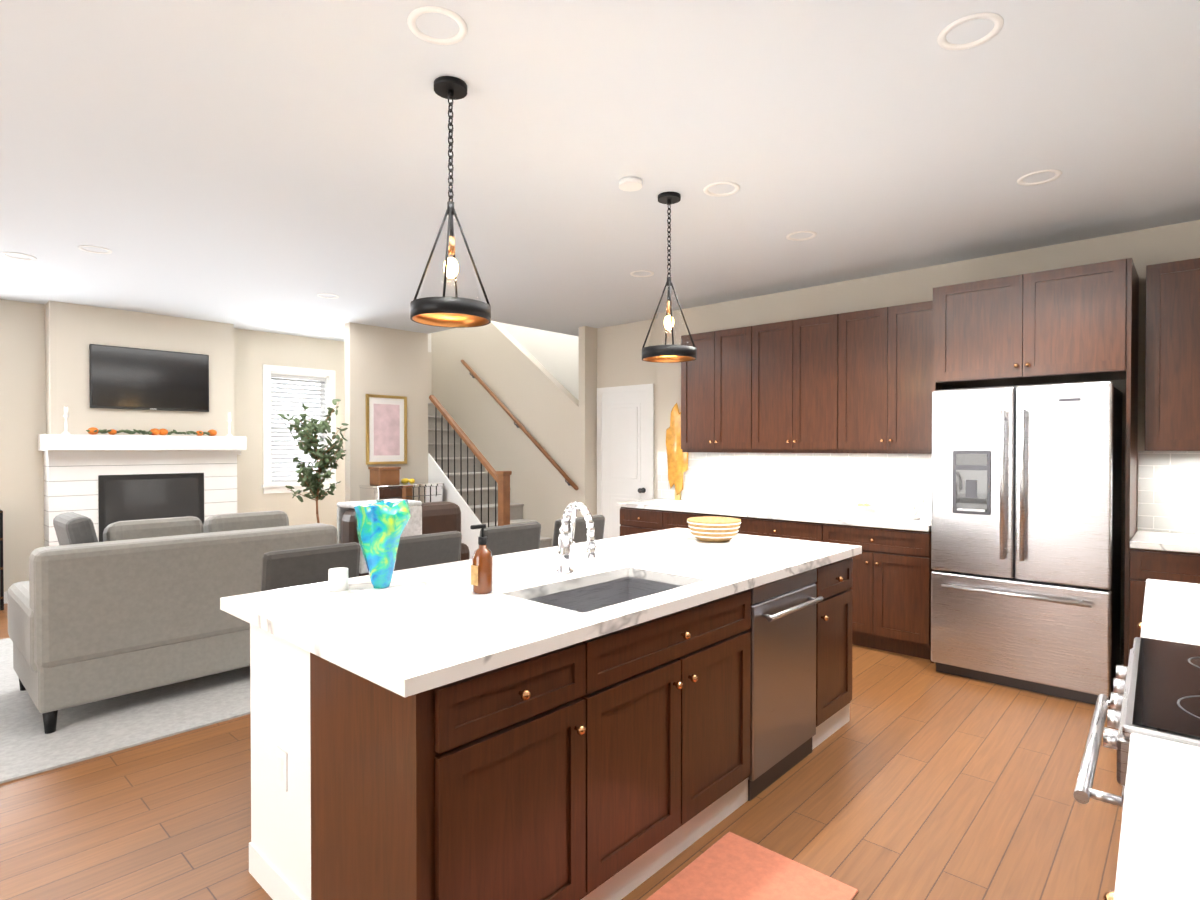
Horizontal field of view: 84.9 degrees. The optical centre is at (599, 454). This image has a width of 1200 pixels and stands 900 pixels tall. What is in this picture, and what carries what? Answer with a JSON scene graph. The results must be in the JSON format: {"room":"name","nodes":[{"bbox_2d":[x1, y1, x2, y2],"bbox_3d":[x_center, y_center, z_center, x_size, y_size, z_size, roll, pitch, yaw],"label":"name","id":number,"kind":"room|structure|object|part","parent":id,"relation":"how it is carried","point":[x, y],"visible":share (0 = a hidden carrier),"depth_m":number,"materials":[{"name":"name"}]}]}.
{"room":"kitchen and living room","nodes":[
{"label":"kitchen and living room","id":0,"kind":"room"},
{"bbox_2d":[45,301,233,435],"bbox_3d":[-4.668,-0.031,6.756,0.260,2.800,1.570,1,1,42],"label":"wall","id":1,"kind":"structure","parent":0,"point":[73,332],"depth_m":6.49,"materials":[{"name":"beige paint"}]},
{"bbox_2d":[89,344,208,411],"bbox_3d":[-4.541,-0.755,6.654,0.044,0.610,1.020,1,1,42],"label":"wall-mounted tv","id":2,"kind":"object","parent":1,"relation":"attached to","point":[132,378],"visible":1,"depth_m":6.60,"materials":[{"name":"black"}]},
{"bbox_2d":[0,299,431,591],"bbox_3d":[-4.630,-0.034,7.094,0.160,2.800,10.000,1,1,42],"label":"wall","id":3,"kind":"structure","parent":0,"point":[22,384],"depth_m":6.23,"materials":[{"name":"beige paint"}]},
{"bbox_2d":[4,591,7,603],"bbox_3d":[-6.540,1.334,4.885,0.014,0.110,3.740,1,1,42],"label":"baseboard","id":4,"kind":"structure","parent":3,"relation":"attached to","point":[5,598],"depth_m":6.03,"materials":[{"name":"white"}]},
{"bbox_2d":[261,364,338,493],"bbox_3d":[-3.708,-0.299,8.065,0.210,1.520,0.910,1,1,42],"label":"window","id":5,"kind":"structure","parent":3,"relation":"in","point":[288,390],"depth_m":8.00,"materials":[{"name":"white plastic"}]},
{"bbox_2d":[344,322,427,501],"bbox_3d":[-2.864,-0.043,7.934,1.337,2.800,0.980,1,1,42],"label":"wall","id":6,"kind":"structure","parent":0,"point":[385,361],"depth_m":7.43,"materials":[{"name":"beige paint"}]},
{"bbox_3d":[-2.420,-0.278,7.445,0.025,0.780,0.500,1,1,42],"label":"picture frame","id":7,"kind":"part","parent":6,"relation":"part of","materials":[{"name":"pink paper"}]},
{"bbox_2d":[428,322,540,351],"bbox_3d":[-1.479,-2.740,8.591,2.760,2.580,2.100,1,1,42],"label":"wall","id":8,"kind":"structure","parent":0,"point":[511,329],"depth_m":9.62,"materials":[{"name":"white paint"}]},
{"bbox_2d":[512,330,578,399],"bbox_3d":[-0.811,-0.204,9.023,3.200,3.100,0.600,1,1,42],"label":"wall","id":9,"kind":"structure","parent":0,"point":[555,355],"depth_m":9.08,"materials":[{"name":"white paint"}]},
{"bbox_2d":[0,603,1122,899],"bbox_3d":[-1.339,1.437,4.106,9.950,0.080,10.000,1,1,42],"label":"floor","id":10,"kind":"structure","parent":0,"point":[918,779],"depth_m":2.60,"materials":[{"name":"brown wood"}]},
{"bbox_2d":[0,510,3,609],"bbox_3d":[-5.641,0.516,5.620,0.298,1.730,0.750,1,1,42],"label":"bookcase","id":11,"kind":"object","parent":10,"relation":"on","point":[1,568],"visible":1,"depth_m":5.79,"materials":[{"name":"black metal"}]},
{"bbox_2d":[0,638,250,783],"bbox_3d":[-2.695,1.384,4.734,2.800,0.011,3.400,1,1,42],"label":"living room rug","id":12,"kind":"object","parent":10,"relation":"on","point":[30,747],"depth_m":3.45,"materials":[{"name":"white carpet"}]},
{"bbox_2d":[7,510,337,733],"bbox_3d":[-2.603,0.856,4.103,1.000,1.055,1.564,1,1,42],"label":"sofa","id":13,"kind":"object","parent":12,"relation":"on","point":[127,607],"visible":0.79,"depth_m":3.55,"materials":[{"name":"fabric"}]},
{"bbox_2d":[337,499,469,575],"bbox_3d":[-1.734,0.861,5.259,0.965,1.022,1.140,1,1,42],"label":"leather loveseat","id":14,"kind":"object","parent":12,"relation":"on","point":[434,517],"visible":0.17,"depth_m":4.95,"materials":[{"name":"brown leather"}]},
{"bbox_2d":[38,406,245,546],"bbox_3d":[-4.592,0.460,6.692,0.439,1.820,1.690,1,1,42],"label":"fireplace","id":15,"kind":"object","parent":10,"relation":"on","point":[102,482],"visible":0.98,"depth_m":6.53,"materials":[{"name":"white wood"}]},
{"bbox_2d":[261,542,360,590],"bbox_3d":[-1.180,0.916,2.873,0.462,0.991,0.482,1,1,42],"label":"bar stool","id":16,"kind":"object","parent":10,"relation":"on","point":[294,567],"visible":0.17,"depth_m":2.93,"materials":[{"name":"fabric"}]},
{"bbox_2d":[278,399,348,522],"bbox_3d":[-2.941,0.398,6.785,0.560,1.942,0.690,1,1,42],"label":"potted tree","id":17,"kind":"object","parent":10,"relation":"on","point":[308,479],"visible":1,"depth_m":6.74,"materials":[{"name":"green plant"}]},
{"bbox_2d":[359,467,443,502],"bbox_3d":[-2.214,0.751,7.362,0.428,1.225,0.820,1,1,42],"label":"chest","id":18,"kind":"object","parent":10,"relation":"on","point":[385,483],"visible":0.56,"depth_m":7.15,"materials":[{"name":"white"}]},
{"bbox_2d":[394,531,461,570],"bbox_3d":[-0.789,0.911,3.302,0.462,0.991,0.482,1,1,42],"label":"bar stool","id":19,"kind":"object","parent":10,"relation":"on","point":[416,551],"visible":0.1,"depth_m":3.40,"materials":[{"name":"fabric"}]},
{"bbox_2d":[428,395,551,558],"bbox_3d":[-1.700,0.321,8.133,2.767,2.069,0.918,1,1,42],"label":"stairs","id":20,"kind":"structure","parent":10,"relation":"on","point":[474,493],"depth_m":7.74,"materials":[{"name":"wood"}]},
{"bbox_2d":[480,522,540,555],"bbox_3d":[-0.398,0.907,3.730,0.462,0.991,0.482,1,1,42],"label":"bar stool","id":21,"kind":"object","parent":10,"relation":"on","point":[508,539],"visible":0.08,"depth_m":3.81,"materials":[{"name":"fabric"}]},
{"bbox_2d":[249,553,861,899],"bbox_3d":[0.090,0.970,2.806,1.104,0.879,2.598,1,1,42],"label":"kitchen island","id":22,"kind":"object","parent":10,"relation":"on","point":[568,717],"depth_m":1.98,"materials":[{"name":"brown wood"}]},
{"bbox_2d":[220,528,861,700],"bbox_3d":[0.034,0.510,2.861,1.185,0.041,2.696,1,1,42],"label":"island countertop","id":23,"kind":"structure","parent":22,"relation":"on","point":[429,625],"depth_m":2.20,"materials":[{"name":"white stone"}]},
{"bbox_2d":[329,567,347,591],"bbox_3d":[-0.953,0.456,2.390,0.068,0.075,0.068,1,1,42],"label":"candle cup","id":24,"kind":"object","parent":23,"relation":"on","point":[338,579],"visible":1,"depth_m":2.36,"materials":[{"name":"white ceramic"}]},
{"bbox_2d":[354,499,410,587],"bbox_3d":[-0.810,0.332,2.438,0.196,0.322,0.187,1,1,42],"label":"glass vase","id":25,"kind":"object","parent":23,"relation":"on","point":[381,524],"visible":1,"depth_m":2.39,"materials":[{"name":"multicoloured glass"}]},
{"bbox_2d":[470,524,492,593],"bbox_3d":[-0.425,0.372,2.345,0.071,0.243,0.086,1,1,42],"label":"soap bottle","id":26,"kind":"object","parent":23,"relation":"on","point":[482,574],"visible":1,"depth_m":2.32,"materials":[{"name":"brown glass"}]},
{"bbox_2d":[687,516,740,541],"bbox_3d":[0.638,0.422,3.673,0.303,0.117,0.303,1,1,42],"label":"bowl","id":27,"kind":"object","parent":23,"relation":"on","point":[713,529],"visible":1,"depth_m":3.57,"materials":[{"name":"ceramic"}]},
{"bbox_2d":[552,515,604,546],"bbox_3d":[-0.007,0.902,4.158,0.462,0.991,0.482,1,1,42],"label":"bar stool","id":28,"kind":"object","parent":10,"relation":"on","point":[580,533],"visible":0.15,"depth_m":4.24,"materials":[{"name":"fabric"}]},
{"bbox_2d":[617,506,652,535],"bbox_3d":[0.603,0.935,6.226,0.574,0.880,0.616,1,1,42],"label":"base cabinet","id":29,"kind":"object","parent":10,"relation":"on","point":[631,521],"depth_m":6.07,"materials":[{"name":"brown wood"}]},
{"bbox_2d":[653,510,724,530],"bbox_3d":[1.037,0.939,5.830,0.858,0.880,0.616,1,1,42],"label":"base cabinet","id":30,"kind":"object","parent":10,"relation":"on","point":[662,519],"depth_m":5.79,"materials":[{"name":"brown wood"}]},
{"bbox_2d":[646,832,857,899],"bbox_3d":[0.295,1.414,1.884,0.480,0.009,1.080,1,1,42],"label":"kitchen rug","id":31,"kind":"object","parent":10,"relation":"on","point":[730,866],"visible":1,"depth_m":2.17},
{"bbox_2d":[737,518,812,540],"bbox_3d":[1.580,0.944,5.334,0.868,0.880,0.616,1,1,42],"label":"base cabinet","id":32,"kind":"object","parent":10,"relation":"on","point":[769,527],"depth_m":5.11,"materials":[{"name":"brown wood"}]},
{"bbox_2d":[813,522,934,662],"bbox_3d":[2.103,0.949,4.857,0.804,0.880,0.616,1,1,42],"label":"base cabinet","id":33,"kind":"object","parent":10,"relation":"on","point":[891,588],"depth_m":4.54,"materials":[{"name":"brown wood"}]},
{"bbox_2d":[617,499,931,533],"bbox_3d":[1.382,0.482,5.500,2.738,0.040,0.631,1,1,42],"label":"countertop","id":34,"kind":"structure","parent":33,"relation":"on","point":[783,514],"depth_m":5.20,"materials":[{"name":"white stone"}]},
{"bbox_2d":[666,403,687,499],"bbox_3d":[0.763,-0.030,6.465,0.272,0.962,0.048,1,1,42],"label":"art","id":35,"kind":"object","parent":34,"relation":"on","point":[677,459],"visible":0.85,"depth_m":6.45,"materials":[{"name":"gold metal"}]},
{"bbox_2d":[850,503,882,516],"bbox_3d":[2.010,0.417,4.939,0.230,0.100,0.230,1,1,42],"label":"decorative bowl","id":36,"kind":"object","parent":34,"relation":"on","point":[869,509],"visible":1,"depth_m":4.89,"materials":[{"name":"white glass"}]},
{"bbox_2d":[901,493,923,519],"bbox_3d":[2.259,0.375,4.739,0.159,0.189,0.097,1,1,42],"label":"decor","id":37,"kind":"object","parent":34,"relation":"on","point":[911,510],"visible":1,"depth_m":4.73,"materials":[{"name":"white ceramic"}]},
{"bbox_2d":[931,381,1121,704],"bbox_3d":[2.686,0.491,4.139,0.910,1.810,0.843,1,1,42],"label":"fridge","id":38,"kind":"object","parent":10,"relation":"on","point":[1026,539],"visible":1,"depth_m":3.84,"materials":[{"name":"grey metal"}]},
{"bbox_2d":[1073,637,1199,812],"bbox_3d":[1.465,0.945,1.273,0.838,0.902,0.744,1,1,40],"label":"range","id":39,"kind":"object","parent":10,"relation":"on","point":[1155,693],"visible":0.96,"depth_m":1.37,"materials":[{"name":"grey metal"}]},
{"bbox_2d":[1125,542,1199,666],"bbox_3d":[3.426,0.961,3.650,0.714,0.880,0.616,1,1,42],"label":"base cabinet","id":40,"kind":"object","parent":10,"relation":"on","point":[1140,565],"depth_m":3.62,"materials":[{"name":"brown wood"}]},
{"bbox_2d":[1129,530,1199,553],"bbox_3d":[3.640,0.504,3.440,1.303,0.040,0.631,1,1,42],"label":"countertop","id":41,"kind":"structure","parent":40,"relation":"on","point":[1143,540],"depth_m":3.62,"materials":[{"name":"white stone"}]},
{"bbox_2d":[0,0,1199,343],"bbox_3d":[-1.339,-1.553,4.076,9.950,0.300,10.000,1,1,42],"label":"ceiling","id":42,"kind":"structure","parent":0,"point":[274,166],"depth_m":2.98,"materials":[{"name":"white paint"}]},
{"bbox_2d":[1,252,36,259],"bbox_3d":[-4.122,-1.411,4.654,0.190,0.016,0.190,1,1,42],"label":"recessed light","id":43,"kind":"object","parent":42,"relation":"in","point":[6,255],"visible":0.67,"depth_m":4.65,"materials":[{"name":"white"}]},
{"bbox_2d":[78,245,111,253],"bbox_3d":[-3.464,-1.409,4.500,0.190,0.016,0.190,1,1,42],"label":"recessed light","id":44,"kind":"object","parent":42,"relation":"in","point":[83,249],"visible":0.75,"depth_m":4.50,"materials":[{"name":"white"}]},
{"bbox_2d":[317,293,338,298],"bbox_3d":[-2.437,-1.424,5.878,0.190,0.016,0.190,1,1,42],"label":"recessed light","id":45,"kind":"object","parent":42,"relation":"in","point":[318,295],"visible":0.71,"depth_m":5.89,"materials":[{"name":"white"}]},
{"bbox_2d":[407,6,467,44],"bbox_3d":[-0.524,-1.385,2.115,0.190,0.016,0.190,1,1,42],"label":"recessed light","id":46,"kind":"object","parent":42,"relation":"in","point":[413,15],"visible":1,"depth_m":2.11,"materials":[{"name":"white"}]},
{"bbox_2d":[410,76,490,327],"bbox_3d":[-0.561,-0.944,2.465,0.296,0.881,0.296,1,1,42],"label":"pendant light","id":47,"kind":"object","parent":42,"relation":"hanging from","point":[456,311],"visible":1,"depth_m":2.46,"materials":[{"name":"black metal"}]},
{"bbox_2d":[619,176,641,191],"bbox_3d":[0.156,-1.380,3.349,0.120,0.029,0.120,1,1,42],"label":"smoke detector","id":48,"kind":"object","parent":42,"relation":"attached to","point":[630,183],"visible":1,"depth_m":3.32,"materials":[{"name":"white plastic"}]},
{"bbox_2d":[630,270,653,276],"bbox_3d":[0.330,-1.416,5.127,0.190,0.016,0.190,1,1,42],"label":"recessed light","id":49,"kind":"object","parent":42,"relation":"in","point":[651,274],"visible":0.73,"depth_m":5.11,"materials":[{"name":"white"}]},
{"bbox_2d":[642,192,696,362],"bbox_3d":[0.374,-0.955,3.548,0.296,0.881,0.296,1,1,42],"label":"pendant light","id":50,"kind":"object","parent":42,"relation":"hanging from","point":[671,353],"visible":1,"depth_m":3.54,"materials":[{"name":"black metal"}]},
{"bbox_2d":[703,182,739,196],"bbox_3d":[0.640,-1.399,3.449,0.190,0.016,0.190,1,1,42],"label":"recessed light","id":51,"kind":"object","parent":42,"relation":"in","point":[734,191],"visible":0.62,"depth_m":3.45,"materials":[{"name":"white"}]},
{"bbox_2d":[786,231,816,240],"bbox_3d":[1.292,-1.406,4.208,0.190,0.016,0.190,1,1,42],"label":"recessed light","id":52,"kind":"object","parent":42,"relation":"in","point":[788,237],"visible":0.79,"depth_m":4.21,"materials":[{"name":"white"}]},
{"bbox_2d":[937,13,1003,49],"bbox_3d":[1.209,-1.385,2.145,0.190,0.016,0.190,1,1,42],"label":"recessed light","id":53,"kind":"object","parent":42,"relation":"in","point":[996,19],"visible":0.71,"depth_m":2.14,"materials":[{"name":"white"}]},
{"bbox_2d":[1017,169,1061,185],"bbox_3d":[2.211,-1.397,3.302,0.190,0.016,0.190,1,1,42],"label":"recessed light","id":54,"kind":"object","parent":42,"relation":"in","point":[1058,173],"visible":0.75,"depth_m":3.30,"materials":[{"name":"white"}]},
{"bbox_2d":[431,220,1199,665],"bbox_3d":[1.208,-0.663,6.431,9.350,4.072,0.500,1,1,42],"label":"wall","id":55,"kind":"structure","parent":0,"point":[1143,248],"depth_m":7.32,"materials":[{"name":"beige paint"}]},
{"bbox_2d":[461,360,578,489],"bbox_3d":[-1.041,-0.432,8.086,2.186,1.662,0.086,1,1,42],"label":"handrail","id":56,"kind":"object","parent":55,"relation":"attached to","point":[526,432],"depth_m":7.96,"materials":[{"name":"brown wood"}]},
{"bbox_2d":[597,384,653,538],"bbox_3d":[0.242,0.307,7.185,0.810,2.115,0.099,1,1,42],"label":"door","id":57,"kind":"structure","parent":55,"relation":"in","point":[625,443],"depth_m":7.21,"materials":[{"name":"white wood"}]},
{"bbox_2d":[681,327,740,449],"bbox_3d":[1.152,-0.567,5.892,0.794,1.050,0.346,1,1,42],"label":"upper cabinet","id":58,"kind":"object","parent":55,"relation":"attached to","point":[710,383],"depth_m":5.80,"materials":[{"name":"brown wood"}]},
{"bbox_2d":[741,315,828,449],"bbox_3d":[1.671,-0.562,5.418,0.868,1.050,0.346,1,1,42],"label":"upper cabinet","id":59,"kind":"object","parent":55,"relation":"attached to","point":[784,364],"depth_m":5.34,"materials":[{"name":"brown wood"}]},
{"bbox_2d":[825,301,948,453],"bbox_3d":[2.194,-0.557,4.941,0.804,1.050,0.346,1,1,42],"label":"upper cabinet","id":60,"kind":"object","parent":55,"relation":"attached to","point":[868,381],"depth_m":4.82,"materials":[{"name":"brown wood"}]},
{"bbox_2d":[658,451,1199,533],"bbox_3d":[2.459,0.218,4.944,5.076,0.496,0.016,1,1,42],"label":"backsplash","id":61,"kind":"structure","parent":55,"relation":"attached to","point":[1168,491],"depth_m":5.32,"materials":[{"name":"tile"}]},
{"bbox_2d":[933,258,1136,388],"bbox_3d":[2.784,-0.790,4.225,0.990,0.630,0.606,1,1,42],"label":"upper cabinet","id":62,"kind":"object","parent":55,"relation":"attached to","point":[1075,323],"depth_m":3.96,"materials":[{"name":"brown wood"}]},
{"bbox_2d":[1145,258,1199,450],"bbox_3d":[3.544,-0.559,3.710,0.690,1.080,0.346,1,1,42],"label":"upper cabinet","id":63,"kind":"object","parent":55,"relation":"attached to","point":[1172,353],"depth_m":3.74,"materials":[{"name":"brown wood"}]},
{"bbox_2d":[1103,579,1199,899],"bbox_3d":[0.706,0.976,0.331,0.773,0.920,5.360,1,1,40],"label":"countertop","id":64,"kind":"structure","parent":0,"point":[1159,852],"depth_m":0.96,"materials":[{"name":"white stone"}]}
]}

